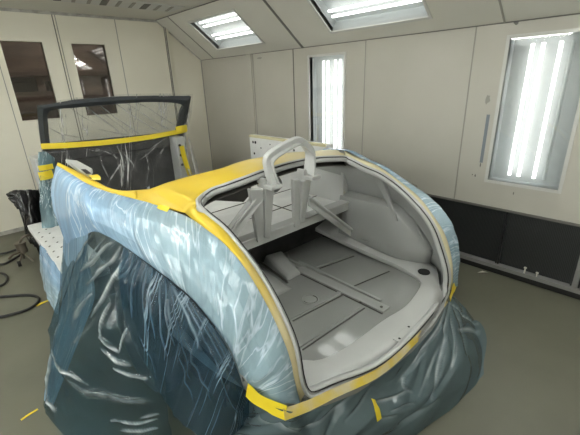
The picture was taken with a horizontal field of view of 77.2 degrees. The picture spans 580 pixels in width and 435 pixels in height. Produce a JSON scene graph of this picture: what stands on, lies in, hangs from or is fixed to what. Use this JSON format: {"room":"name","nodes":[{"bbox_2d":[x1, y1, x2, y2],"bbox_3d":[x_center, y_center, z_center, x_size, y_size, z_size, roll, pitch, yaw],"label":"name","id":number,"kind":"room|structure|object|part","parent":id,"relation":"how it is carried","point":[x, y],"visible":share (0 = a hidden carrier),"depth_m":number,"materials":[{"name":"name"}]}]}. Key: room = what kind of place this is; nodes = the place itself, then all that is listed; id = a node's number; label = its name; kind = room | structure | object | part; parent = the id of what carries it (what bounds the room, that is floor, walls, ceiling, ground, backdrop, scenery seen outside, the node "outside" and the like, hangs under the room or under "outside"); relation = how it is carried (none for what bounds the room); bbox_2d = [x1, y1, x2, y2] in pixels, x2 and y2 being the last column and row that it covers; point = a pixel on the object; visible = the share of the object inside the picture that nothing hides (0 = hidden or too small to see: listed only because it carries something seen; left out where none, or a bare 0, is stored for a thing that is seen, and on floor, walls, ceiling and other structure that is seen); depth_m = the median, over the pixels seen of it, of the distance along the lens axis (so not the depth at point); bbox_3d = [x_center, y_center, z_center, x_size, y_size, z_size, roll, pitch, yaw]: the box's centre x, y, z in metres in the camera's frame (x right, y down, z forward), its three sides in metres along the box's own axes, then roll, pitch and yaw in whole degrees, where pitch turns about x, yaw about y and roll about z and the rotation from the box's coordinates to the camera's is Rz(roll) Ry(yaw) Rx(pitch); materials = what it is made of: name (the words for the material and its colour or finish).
{"room":"car paint booth","nodes":[
{"label":"car paint booth","id":0,"kind":"room"},
{"bbox_2d":[0,41,115,120],"bbox_3d":[-4.511,-3.107,7.543,5.800,4.200,0.050,-20,27,-39],"label":"wall","id":1,"kind":"structure","parent":0,"point":[19,56],"depth_m":7.35,"materials":[{"name":"brown glass"}]},
{"bbox_2d":[9,71,107,76],"bbox_3d":[-4.742,-2.848,7.206,3.100,0.070,0.180,-20,27,-39],"label":"trim","id":2,"kind":"structure","parent":1,"relation":"attached to","point":[12,74],"depth_m":7.04,"materials":[{"name":"brown"}]},
{"bbox_2d":[0,11,212,231],"bbox_3d":[-3.264,-1.200,4.494,5.175,2.700,0.060,-20,27,-39],"label":"wall","id":3,"kind":"structure","parent":0,"point":[142,44],"depth_m":4.91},
{"bbox_2d":[0,226,23,235],"bbox_3d":[-3.194,0.047,4.937,5.055,0.050,0.014,-20,27,-39],"label":"baseboard","id":4,"kind":"structure","parent":3,"relation":"attached to","point":[10,231],"depth_m":4.63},
{"bbox_2d":[0,67,35,188],"bbox_3d":[-3.319,-1.106,4.427,0.008,2.575,0.006,-20,27,-39],"label":"trim","id":5,"kind":"structure","parent":3,"relation":"attached to","point":[0,67],"depth_m":4.42,"materials":[{"name":"grey"}]},
{"bbox_2d":[0,40,61,121],"bbox_3d":[-3.161,-1.659,4.442,0.437,0.911,0.076,-20,27,-39],"label":"window","id":6,"kind":"structure","parent":3,"relation":"in","point":[50,77],"depth_m":4.41,"materials":[{"name":"white"}]},
{"bbox_2d":[51,15,80,138],"bbox_3d":[-2.842,-1.280,4.840,0.010,2.575,0.006,-20,27,-39],"label":"trim","id":7,"kind":"structure","parent":3,"relation":"attached to","point":[51,15],"depth_m":4.62,"materials":[{"name":"grey metal"}]},
{"bbox_2d":[54,15,83,139],"bbox_3d":[-2.820,-1.288,4.859,0.008,2.575,0.006,-20,27,-39],"label":"trim","id":8,"kind":"structure","parent":3,"relation":"attached to","point":[54,15],"depth_m":4.64,"materials":[{"name":"grey metal"}]},
{"bbox_2d":[0,7,156,22],"bbox_3d":[-3.274,-2.326,4.048,3.725,0.030,0.032,-20,27,-39],"label":"trim","id":9,"kind":"structure","parent":3,"relation":"attached to","point":[1,8],"depth_m":4.52,"materials":[{"name":"beige metal"}]},
{"bbox_2d":[70,42,118,116],"bbox_3d":[-2.633,-1.849,4.901,0.423,0.906,0.076,-20,27,-39],"label":"window","id":10,"kind":"structure","parent":3,"relation":"in","point":[103,45],"depth_m":4.89,"materials":[{"name":"white"}]},
{"bbox_2d":[114,19,135,134],"bbox_3d":[-2.306,-1.475,5.304,0.008,2.575,0.006,-20,27,-39],"label":"trim","id":11,"kind":"structure","parent":3,"relation":"attached to","point":[114,19],"depth_m":5.10,"materials":[{"name":"grey metal"}]},
{"bbox_2d":[163,27,178,122],"bbox_3d":[-1.778,-1.638,5.747,0.065,2.530,0.055,-20,27,-39],"label":"trim","id":12,"kind":"structure","parent":3,"relation":"attached to","point":[167,32],"depth_m":5.49,"materials":[{"name":"beige metal"}]},
{"bbox_2d":[155,20,200,60],"bbox_3d":[-1.674,-2.672,5.509,0.687,0.541,0.030,-20,27,-39],"label":"trim","id":13,"kind":"structure","parent":3,"relation":"attached to","point":[155,20],"depth_m":5.51,"materials":[{"name":"beige metal"}]},
{"bbox_2d":[157,0,217,19],"bbox_3d":[0.864,-1.865,2.385,0.010,0.010,8.188,-20,27,-39],"label":"trim","id":14,"kind":"structure","parent":3,"relation":"attached to","point":[215,0],"depth_m":4.48,"materials":[{"name":"grey metal"}]},
{"bbox_2d":[0,0,214,19],"bbox_3d":[-0.486,-1.399,1.205,3.705,0.050,8.188,-20,27,-39],"label":"ceiling","id":15,"kind":"structure","parent":0,"point":[41,5],"depth_m":4.25,"materials":[{"name":"beige metal"}]},
{"bbox_2d":[51,0,184,11],"bbox_3d":[-2.227,-2.261,3.758,2.300,0.015,0.380,-20,27,-39],"label":"ceiling vent","id":16,"kind":"object","parent":15,"relation":"in","point":[114,3],"visible":1,"depth_m":4.10,"materials":[{"name":"grey metal"}]},
{"bbox_2d":[0,231,579,434],"bbox_3d":[-1.557,0.627,3.450,5.455,0.100,12.000,-20,27,-39],"label":"floor","id":17,"kind":"structure","parent":0,"point":[529,384],"depth_m":2.30,"materials":[{"name":"concrete"}]},
{"bbox_2d":[0,272,8,286],"bbox_3d":[-2.803,0.585,3.509,0.134,0.024,0.436,-17,26,-35],"label":"air hose","id":18,"kind":"object","parent":17,"relation":"on","point":[1,273],"visible":1,"depth_m":3.47,"materials":[{"name":"black rubber"}]},
{"bbox_2d":[0,249,15,254],"bbox_3d":[-3.169,0.375,4.062,0.301,0.056,0.066,-12,23,-25],"label":"air hose","id":19,"kind":"object","parent":17,"relation":"on","point":[13,250],"visible":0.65,"depth_m":4.06,"materials":[{"name":"black rubber"}]},
{"bbox_2d":[0,254,20,264],"bbox_3d":[-3.003,0.455,3.847,0.290,0.045,0.128,-20,27,-39],"label":"air hose","id":20,"kind":"object","parent":17,"relation":"on","point":[17,256],"visible":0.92,"depth_m":3.85,"materials":[{"name":"black rubber"}]},
{"bbox_2d":[0,294,39,317],"bbox_3d":[-2.373,0.721,3.106,0.372,0.024,0.492,-20,27,-39],"label":"air hose","id":21,"kind":"object","parent":17,"relation":"on","point":[12,295],"visible":1,"depth_m":3.08,"materials":[{"name":"black rubber"}]},
{"bbox_2d":[8,234,33,266],"bbox_3d":[-2.806,0.335,3.811,0.168,0.291,0.290,-2,21,0],"label":"stand","id":22,"kind":"object","parent":17,"relation":"on","point":[21,248],"visible":0.98,"depth_m":3.79,"materials":[{"name":"grey metal"}]},
{"bbox_2d":[6,189,40,254],"bbox_3d":[-2.863,0.048,4.087,0.357,0.784,0.523,-20,27,-39],"label":"plastic bag","id":23,"kind":"object","parent":17,"relation":"on","point":[27,202],"visible":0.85,"depth_m":3.94,"materials":[{"name":"black plastic"}]},
{"bbox_2d":[20,408,37,420],"bbox_3d":[-1.457,1.101,2.032,0.014,0.002,0.086,12,25,33],"label":"tape","id":24,"kind":"object","parent":17,"relation":"on","point":[37,408],"visible":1,"depth_m":2.03,"materials":[{"name":"yellow"}]},
{"bbox_2d":[15,91,57,116],"bbox_3d":[-4.431,-1.620,6.572,1.300,2.100,0.400,-20,27,-39],"label":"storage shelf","id":25,"kind":"object","parent":17,"relation":"on","point":[25,114],"visible":0.05,"depth_m":6.23,"materials":[{"name":"brown"}]},
{"bbox_2d":[10,77,38,92],"bbox_3d":[-4.574,-2.268,6.210,0.380,0.235,0.320,-20,27,-39],"label":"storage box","id":26,"kind":"object","parent":25,"relation":"on","point":[20,84],"visible":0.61,"depth_m":6.11,"materials":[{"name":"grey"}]},
{"bbox_2d":[45,80,51,90],"bbox_3d":[-4.219,-2.368,6.527,0.250,0.175,0.320,-20,27,-39],"label":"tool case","id":27,"kind":"object","parent":25,"relation":"on","point":[47,83],"visible":0.41,"depth_m":6.38,"materials":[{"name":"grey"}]},
{"bbox_2d":[27,95,452,412],"bbox_3d":[-0.967,-0.257,3.347,2.230,1.631,4.656,-20,27,-39],"label":"car","id":28,"kind":"object","parent":17,"relation":"on","point":[339,251],"visible":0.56,"depth_m":2.47,"materials":[{"name":"grey metal"}]},
{"bbox_3d":[-2.490,-0.295,3.747,0.140,0.680,0.280,-20,27,-39],"label":"hinge post","id":29,"kind":"part","parent":28,"relation":"part of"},
{"bbox_2d":[38,169,53,180],"bbox_3d":[-2.343,-0.407,3.493,0.123,0.087,0.022,-20,27,-39],"label":"tape","id":30,"kind":"object","parent":28,"relation":"attached to","point":[45,175],"visible":0.95,"depth_m":3.48,"materials":[{"name":"yellow paper"}]},
{"bbox_2d":[38,164,53,170],"bbox_3d":[-2.340,-0.481,3.485,0.124,0.052,0.022,-20,27,-39],"label":"tape","id":31,"kind":"object","parent":28,"relation":"attached to","point":[48,166],"visible":1,"depth_m":3.48,"materials":[{"name":"yellow paper"}]},
{"bbox_2d":[38,152,58,227],"bbox_3d":[-2.357,-0.231,3.547,0.282,0.799,0.142,-20,27,-39],"label":"film","id":32,"kind":"object","parent":28,"relation":"attached to","point":[48,218],"visible":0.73,"depth_m":3.57,"materials":[{"name":"teal plastic"}]},
{"bbox_2d":[39,245,61,314],"bbox_3d":[-1.996,0.483,2.996,0.117,0.330,0.800,-20,27,-39],"label":"film","id":33,"kind":"object","parent":28,"relation":"hanging from","point":[51,276],"visible":1,"depth_m":2.89,"materials":[{"name":"blue plastic"}]},
{"bbox_3d":[-2.010,0.254,3.236,0.298,0.060,1.600,-20,27,-39],"label":"door sill","id":34,"kind":"part","parent":28,"relation":"part of","materials":[{"name":"silver metal"}]},
{"bbox_2d":[44,234,94,403],"bbox_3d":[-1.512,0.502,2.323,0.443,0.909,0.941,-20,27,-39],"label":"film","id":35,"kind":"object","parent":28,"relation":"attached to","point":[74,287],"visible":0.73,"depth_m":2.25,"materials":[{"name":"blue plastic"}]},
{"bbox_3d":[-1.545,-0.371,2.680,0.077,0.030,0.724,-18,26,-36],"label":"striker plate","id":36,"kind":"part","parent":28,"relation":"part of","materials":[{"name":"white metal"}]},
{"bbox_2d":[89,174,100,179],"bbox_3d":[-1.219,-0.250,2.271,0.054,0.016,0.122,-15,24,-31],"label":"tape","id":37,"kind":"object","parent":28,"relation":"attached to","point":[94,177],"visible":1,"depth_m":2.25,"materials":[{"name":"yellow paper"}]},
{"bbox_2d":[45,237,159,433],"bbox_3d":[-1.248,0.556,2.063,1.675,0.970,0.509,17,28,40],"label":"film","id":38,"kind":"object","parent":28,"relation":"attached to","point":[92,394],"visible":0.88,"depth_m":1.81,"materials":[{"name":"plastic"}]},
{"bbox_2d":[41,130,184,148],"bbox_3d":[-1.875,-0.884,4.069,1.568,0.099,0.013,-20,27,-39],"label":"tape","id":39,"kind":"object","parent":28,"relation":"attached to","point":[173,132],"visible":1,"depth_m":3.96,"materials":[{"name":"yellow paper"}]},
{"bbox_3d":[-1.841,-1.071,3.994,1.584,0.504,0.352,-20,27,-39],"label":"windshield frame","id":40,"kind":"part","parent":28,"relation":"part of","materials":[{"name":"grey"}]},
{"bbox_2d":[60,93,198,188],"bbox_3d":[-1.775,-0.724,3.996,1.761,1.198,0.419,-20,27,-39],"label":"film","id":41,"kind":"object","parent":28,"relation":"on","point":[163,103],"visible":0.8,"depth_m":4.06,"materials":[{"name":"clear plastic"}]},
{"bbox_2d":[51,165,299,403],"bbox_3d":[-0.862,0.274,2.022,2.176,0.866,0.244,13,26,35],"label":"film","id":42,"kind":"object","parent":28,"relation":"attached to","point":[177,246],"visible":0.97,"depth_m":1.53,"materials":[{"name":"blue plastic"}]},
{"bbox_2d":[157,205,169,211],"bbox_3d":[-0.647,-0.044,1.839,0.096,0.028,0.031,14,26,36],"label":"tape","id":43,"kind":"object","parent":42,"relation":"attached to","point":[161,207],"visible":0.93,"depth_m":1.83,"materials":[{"name":"yellow paper"}]},
{"bbox_3d":[-1.403,-0.681,4.635,0.110,0.700,0.200,-20,27,-39],"label":"hinge post","id":44,"kind":"part","parent":28,"relation":"part of","materials":[{"name":"grey metal"}]},
{"bbox_2d":[175,125,186,132],"bbox_3d":[-1.340,-1.093,4.492,0.154,0.088,0.012,-20,27,-39],"label":"tape","id":45,"kind":"object","parent":28,"relation":"attached to","point":[183,128],"visible":1,"depth_m":4.48,"materials":[{"name":"yellow paper"}]},
{"bbox_2d":[118,247,248,434],"bbox_3d":[-0.524,0.589,1.642,0.701,0.787,0.186,9,24,28],"label":"film","id":46,"kind":"object","parent":28,"relation":"attached to","point":[190,364],"visible":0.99,"depth_m":1.55,"materials":[{"name":"blue plastic"}]},
{"bbox_2d":[180,145,191,175],"bbox_3d":[-1.304,-0.709,4.549,0.119,0.386,0.002,-20,27,-39],"label":"tape","id":47,"kind":"object","parent":28,"relation":"attached to","point":[182,150],"visible":1,"depth_m":4.53,"materials":[{"name":"yellow paper"}]},
{"bbox_3d":[-0.191,-0.008,2.199,0.079,0.395,0.186,0,21,4],"label":"hinge leg","id":48,"kind":"part","parent":28,"relation":"part of","materials":[{"name":"grey metal"}]},
{"bbox_2d":[246,384,286,419],"bbox_3d":[-0.101,0.732,1.444,0.214,0.076,0.032,14,26,37],"label":"tape","id":49,"kind":"object","parent":28,"relation":"attached to","point":[268,405],"visible":1,"depth_m":1.43,"materials":[{"name":"yellow paper"}]},
{"bbox_3d":[-0.142,-0.031,2.230,0.082,0.383,0.117,-20,27,-39],"label":"hinge leg","id":50,"kind":"part","parent":28,"relation":"part of","materials":[{"name":"grey metal"}]},
{"bbox_2d":[205,182,335,236],"bbox_3d":[-0.455,-0.031,2.840,1.620,0.015,1.040,-20,27,-39],"label":"shelf","id":51,"kind":"object","parent":28,"relation":"attached to","point":[225,211],"depth_m":2.94,"materials":[{"name":"silver metal"}]},
{"bbox_3d":[-0.290,0.427,2.478,0.443,0.086,0.501,-20,27,-39],"label":"tank","id":52,"kind":"part","parent":28,"relation":"part of","materials":[{"name":"grey metal"}]},
{"bbox_3d":[-0.015,-0.429,3.662,0.090,0.720,1.120,-20,27,-39],"label":"door","id":53,"kind":"part","parent":28,"relation":"part of","materials":[{"name":"silver metal"}]},
{"bbox_3d":[0.038,-0.093,2.417,0.056,0.373,0.159,-2,21,0],"label":"hinge leg","id":54,"kind":"part","parent":28,"relation":"part of","materials":[{"name":"grey metal"}]},
{"bbox_3d":[0.085,-0.111,2.428,0.095,0.342,0.117,-20,27,-39],"label":"hinge leg","id":55,"kind":"part","parent":28,"relation":"part of","materials":[{"name":"grey metal"}]},
{"bbox_3d":[0.108,-0.323,3.255,0.010,0.500,0.900,-20,27,-39],"label":"panel","id":56,"kind":"part","parent":28,"relation":"part of","materials":[{"name":"grey metal"}]},
{"bbox_2d":[234,296,486,434],"bbox_3d":[0.596,0.768,1.964,1.991,0.525,0.462,-14,23,-28],"label":"film","id":57,"kind":"object","parent":28,"relation":"attached to","point":[424,386],"visible":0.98,"depth_m":1.81,"materials":[{"name":"teal plastic"}]},
{"bbox_2d":[371,398,381,421],"bbox_3d":[0.385,0.857,1.624,0.032,0.074,0.070,-9,22,-18],"label":"tape","id":58,"kind":"object","parent":57,"relation":"attached to","point":[377,410],"visible":1,"depth_m":1.61,"materials":[{"name":"yellow"}]},
{"bbox_2d":[283,300,447,419],"bbox_3d":[0.524,0.651,1.826,1.431,0.212,0.116,-20,27,-39],"label":"tape","id":59,"kind":"object","parent":28,"relation":"attached to","point":[298,409],"visible":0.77,"depth_m":1.56,"materials":[{"name":"yellow paper"}]},
{"bbox_2d":[323,148,459,286],"bbox_3d":[0.682,0.072,2.895,0.265,1.196,1.420,-18,26,-37],"label":"film","id":60,"kind":"object","parent":28,"relation":"attached to","point":[436,210],"visible":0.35,"depth_m":2.41,"materials":[{"name":"blue plastic"}]},
{"bbox_3d":[0.617,0.622,1.949,0.170,0.008,0.045,-20,27,-39],"label":"latch plate","id":61,"kind":"part","parent":28,"relation":"part of","materials":[{"name":"grey metal"}]},
{"bbox_2d":[449,284,455,301],"bbox_3d":[1.075,0.476,2.391,0.014,0.069,0.212,11,24,31],"label":"tape","id":62,"kind":"object","parent":28,"relation":"attached to","point":[453,287],"visible":0.94,"depth_m":2.36,"materials":[{"name":"yellow"}]},
{"bbox_2d":[156,0,579,59],"bbox_3d":[1.130,-1.734,2.692,0.706,0.564,8.188,-20,27,-39],"label":"ceiling","id":63,"kind":"structure","parent":0,"point":[298,16],"depth_m":3.72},
{"bbox_2d":[168,17,213,58],"bbox_3d":[-1.416,-2.581,5.248,0.682,0.534,0.012,-20,27,-39],"label":"trim","id":64,"kind":"structure","parent":63,"relation":"attached to","point":[168,17],"depth_m":5.22,"materials":[{"name":"grey metal"}]},
{"bbox_2d":[187,9,264,50],"bbox_3d":[-0.812,-2.440,4.678,0.520,0.450,1.076,-20,27,-39],"label":"ceiling lamp","id":65,"kind":"object","parent":63,"relation":"attached to","point":[227,28],"visible":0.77,"depth_m":4.80,"materials":[{"name":"grey"}]},
{"bbox_2d":[263,0,303,47],"bbox_3d":[-0.103,-2.130,3.922,0.682,0.534,0.030,-20,27,-39],"label":"trim","id":66,"kind":"structure","parent":63,"relation":"attached to","point":[264,1],"depth_m":3.94,"materials":[{"name":"grey metal"}]},
{"bbox_2d":[307,0,432,33],"bbox_3d":[0.661,-1.933,3.190,0.520,0.450,1.106,-20,27,-39],"label":"ceiling lamp","id":67,"kind":"object","parent":63,"relation":"attached to","point":[339,13],"visible":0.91,"depth_m":3.40,"materials":[{"name":"grey"}]},
{"bbox_2d":[202,14,579,223],"bbox_3d":[1.432,-0.605,3.376,0.060,2.050,8.188,-20,27,-39],"label":"wall","id":68,"kind":"structure","parent":0,"point":[416,86],"depth_m":3.47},
{"bbox_2d":[200,61,213,169],"bbox_3d":[-1.391,-1.557,6.176,0.012,2.050,0.012,-20,27,-39],"label":"trim","id":69,"kind":"structure","parent":68,"relation":"attached to","point":[200,61],"depth_m":6.10,"materials":[{"name":"grey metal"}]},
{"bbox_2d":[246,54,255,134],"bbox_3d":[-0.529,-1.260,5.303,0.020,2.050,0.100,-20,27,-39],"label":"trim","id":70,"kind":"structure","parent":68,"relation":"attached to","point":[248,56],"depth_m":5.11,"materials":[{"name":"beige metal"}]},
{"bbox_2d":[252,54,257,134],"bbox_3d":[-0.469,-1.243,5.252,0.006,2.050,0.012,-20,27,-39],"label":"trim","id":71,"kind":"structure","parent":68,"relation":"attached to","point":[252,54],"depth_m":5.08,"materials":[{"name":"grey metal"}]},
{"bbox_2d":[292,49,295,135],"bbox_3d":[0.071,-1.057,4.707,0.006,2.050,0.014,-20,27,-39],"label":"trim","id":72,"kind":"structure","parent":68,"relation":"attached to","point":[292,49],"depth_m":4.51,"materials":[{"name":"grey metal"}]},
{"bbox_2d":[307,52,345,148],"bbox_3d":[0.466,-1.293,4.257,0.148,1.144,0.566,-20,27,-39],"label":"wall lamp","id":73,"kind":"object","parent":68,"relation":"attached to","point":[328,90],"visible":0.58,"depth_m":4.29,"materials":[{"name":"grey glass"}]},
{"bbox_2d":[361,40,365,154],"bbox_3d":[0.782,-1.094,3.871,0.006,1.440,0.010,-20,27,-39],"label":"trim","id":74,"kind":"structure","parent":68,"relation":"attached to","point":[365,40],"depth_m":3.81,"materials":[{"name":"grey metal"}]},
{"bbox_2d":[201,13,579,60],"bbox_3d":[1.372,-1.555,2.993,0.008,0.008,8.188,-20,27,-39],"label":"trim","id":75,"kind":"structure","parent":68,"relation":"attached to","point":[575,13],"depth_m":3.13,"materials":[{"name":"grey metal"}]},
{"bbox_2d":[453,27,476,198],"bbox_3d":[1.507,-0.845,3.139,0.006,1.440,0.010,-20,27,-39],"label":"trim","id":76,"kind":"structure","parent":68,"relation":"attached to","point":[476,27],"depth_m":3.11,"materials":[{"name":"grey metal"}]},
{"bbox_2d":[480,115,489,162],"bbox_3d":[1.641,-0.660,3.062,0.003,0.400,0.025,-20,27,-39],"label":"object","id":77,"kind":"structure","parent":68,"relation":"attached to","point":[487,116],"depth_m":3.06,"materials":[{"name":"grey metal"}]},
{"bbox_2d":[485,95,489,103],"bbox_3d":[1.615,-0.960,2.966,0.002,0.078,0.039,-20,27,-39],"label":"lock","id":78,"kind":"structure","parent":68,"relation":"attached to","point":[487,99],"depth_m":2.96,"materials":[{"name":"grey metal"}]},
{"bbox_2d":[498,0,505,23],"bbox_3d":[1.367,-1.624,2.438,0.682,0.534,0.012,-20,27,-39],"label":"trim","id":79,"kind":"structure","parent":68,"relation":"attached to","point":[499,1],"depth_m":2.66,"materials":[{"name":"grey metal"}]},
{"bbox_2d":[426,193,579,226],"bbox_3d":[2.465,0.143,2.491,0.068,0.020,5.200,-20,27,-39],"label":"trim","id":80,"kind":"structure","parent":68,"relation":"attached to","point":[431,195],"depth_m":3.06,"materials":[{"name":"grey metal"}]},
{"bbox_2d":[459,251,579,294],"bbox_3d":[2.490,0.637,2.683,0.110,0.033,5.200,-20,27,-39],"label":"trim","id":81,"kind":"structure","parent":68,"relation":"attached to","point":[552,282],"depth_m":3.13,"materials":[{"name":"grey metal"}]},
{"bbox_2d":[429,196,505,262],"bbox_3d":[1.609,0.085,3.469,0.050,0.498,0.766,-20,27,-39],"label":"panel","id":82,"kind":"object","parent":81,"relation":"on","point":[478,230],"visible":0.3,"depth_m":3.35,"materials":[{"name":"black metal"}]},
{"bbox_2d":[497,212,579,285],"bbox_3d":[2.062,0.241,3.011,0.050,0.498,0.551,-20,27,-39],"label":"panel","id":83,"kind":"object","parent":81,"relation":"on","point":[551,249],"visible":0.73,"depth_m":3.00,"materials":[{"name":"black metal"}]},
{"bbox_2d":[460,258,579,298],"bbox_3d":[2.501,0.669,2.705,0.105,0.043,5.200,-20,27,-39],"label":"trim","id":84,"kind":"structure","parent":68,"relation":"attached to","point":[569,293],"depth_m":3.13,"materials":[{"name":"black metal"}]},
{"bbox_2d":[484,28,579,193],"bbox_3d":[1.906,-0.798,2.804,0.148,1.144,0.556,-20,27,-39],"label":"wall lamp","id":85,"kind":"object","parent":68,"relation":"attached to","point":[539,116],"visible":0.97,"depth_m":2.83,"materials":[{"name":"grey glass"}]},
{"bbox_2d":[571,257,579,288],"bbox_3d":[2.255,0.310,2.799,0.054,0.512,0.035,-20,27,-39],"label":"trim","id":86,"kind":"structure","parent":68,"relation":"attached to","point":[576,279],"depth_m":2.84,"materials":[{"name":"grey metal"}]}
]}

